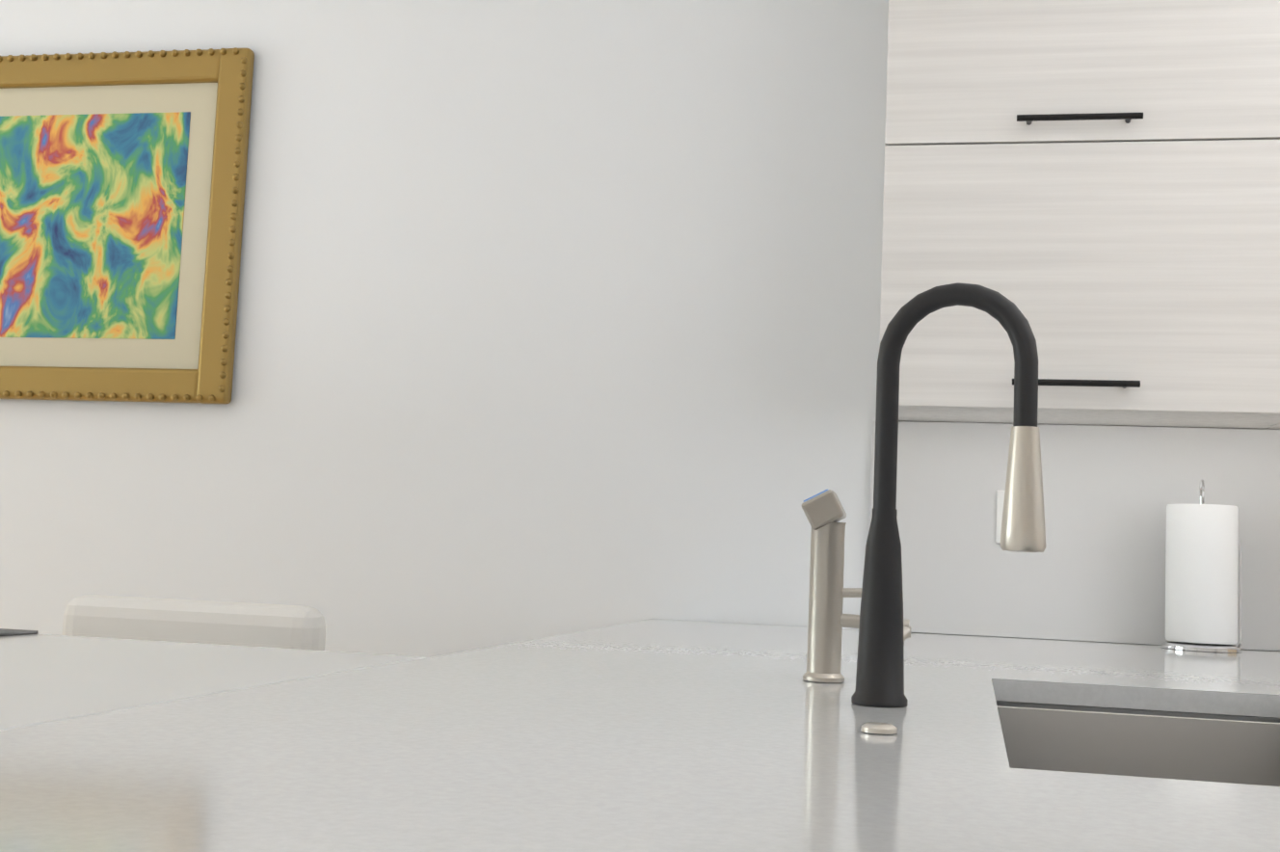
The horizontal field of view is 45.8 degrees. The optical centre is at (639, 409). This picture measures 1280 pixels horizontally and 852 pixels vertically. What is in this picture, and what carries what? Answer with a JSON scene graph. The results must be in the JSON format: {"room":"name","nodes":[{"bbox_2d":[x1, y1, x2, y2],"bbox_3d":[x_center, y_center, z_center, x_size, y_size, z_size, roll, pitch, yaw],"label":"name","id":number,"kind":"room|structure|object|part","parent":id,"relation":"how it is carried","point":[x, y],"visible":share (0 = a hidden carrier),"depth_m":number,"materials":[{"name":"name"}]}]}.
{"room":"kitchen","nodes":[
{"label":"kitchen","id":0,"kind":"room"},
{"bbox_2d":[0,0,1279,657],"bbox_3d":[-0.788,-0.189,3.798,13.400,3.150,0.150,1,-5,12],"label":"wall","id":1,"kind":"structure","parent":0,"point":[557,316],"depth_m":3.62,"materials":[{"name":"white paint"}]},
{"bbox_2d":[0,47,254,404],"bbox_3d":[-1.438,-0.472,3.864,0.910,0.900,0.047,1,-5,12],"label":"picture frame","id":2,"kind":"object","parent":1,"relation":"attached to","point":[122,181],"visible":1,"depth_m":3.84,"materials":[{"name":"brown"}]},
{"bbox_2d":[870,421,1279,651],"bbox_3d":[1.970,0.288,3.065,2.980,0.465,0.016,1,-5,12],"label":"backsplash","id":3,"kind":"structure","parent":1,"relation":"attached to","point":[1094,571],"depth_m":3.28,"materials":[{"name":"white"}]},
{"bbox_2d":[995,490,1004,543],"bbox_3d":[0.815,0.234,3.307,0.072,0.116,0.009,1,-5,12],"label":"light switch","id":4,"kind":"object","parent":3,"relation":"attached to","point":[1000,500],"visible":0.21,"depth_m":3.31,"materials":[{"name":"white plastic"}]},
{"bbox_2d":[879,0,1279,429],"bbox_3d":[0.929,-0.497,3.199,0.798,1.031,0.347,1,-5,12],"label":"upper cabinet","id":5,"kind":"object","parent":1,"relation":"attached to","point":[1090,189],"depth_m":3.02,"materials":[{"name":"laminate"}]},
{"bbox_3d":[-1.557,1.108,0.414,13.400,0.120,6.800,1,-5,12],"label":"floor","id":6,"kind":"structure","parent":0,"visible":0},
{"bbox_2d":[62,594,326,650],"bbox_3d":[-0.836,0.786,2.414,0.480,0.950,0.470,1,-5,12],"label":"chair","id":7,"kind":"object","parent":6,"relation":"on","point":[230,623],"visible":0.21,"depth_m":2.60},
{"bbox_2d":[0,633,426,731],"bbox_3d":[-1.067,0.655,0.909,1.026,0.914,2.480,1,-5,12],"label":"dining table","id":8,"kind":"object","parent":6,"relation":"on","point":[45,679],"visible":0.17,"depth_m":1.68,"materials":[{"name":"white"}]},
{"bbox_2d":[0,628,38,635],"bbox_3d":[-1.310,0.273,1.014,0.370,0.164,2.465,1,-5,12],"label":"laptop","id":9,"kind":"object","parent":8,"relation":"on","point":[5,631],"visible":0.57,"depth_m":2.15,"materials":[{"name":"silver metal"}]},
{"bbox_2d":[0,618,1279,851],"bbox_3d":[0.561,0.773,1.489,1.902,0.922,3.577,1,-5,12],"label":"countertop","id":10,"kind":"structure","parent":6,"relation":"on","point":[653,734],"depth_m":1.15,"materials":[{"name":"stone"}]},
{"bbox_2d":[801,488,910,682],"bbox_3d":[0.274,0.223,1.917,0.140,0.241,0.054,1,-5,12],"label":"tap","id":11,"kind":"object","parent":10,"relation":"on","point":[825,513],"visible":0.88,"depth_m":1.91,"materials":[{"name":"silver metal"}]},
{"bbox_3d":[0.216,0.287,1.368,0.032,0.008,0.032,1,-5,12],"label":"air switch button","id":12,"kind":"part","parent":10,"relation":"part of","materials":[{"name":"silver metal"}]},
{"bbox_2d":[851,282,1045,707],"bbox_3d":[0.339,0.092,1.653,0.200,0.458,0.142,1,-5,12],"label":"kitchen faucet","id":13,"kind":"object","parent":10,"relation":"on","point":[884,633],"visible":1,"depth_m":1.62,"materials":[{"name":"black metal"}]},
{"bbox_2d":[1160,479,1242,652],"bbox_3d":[1.157,0.317,3.120,0.157,0.350,0.156,1,-5,12],"label":"paper towel holder","id":14,"kind":"object","parent":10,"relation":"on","point":[1203,546],"visible":0.98,"depth_m":3.06,"materials":[{"name":"white paper"}]}
]}

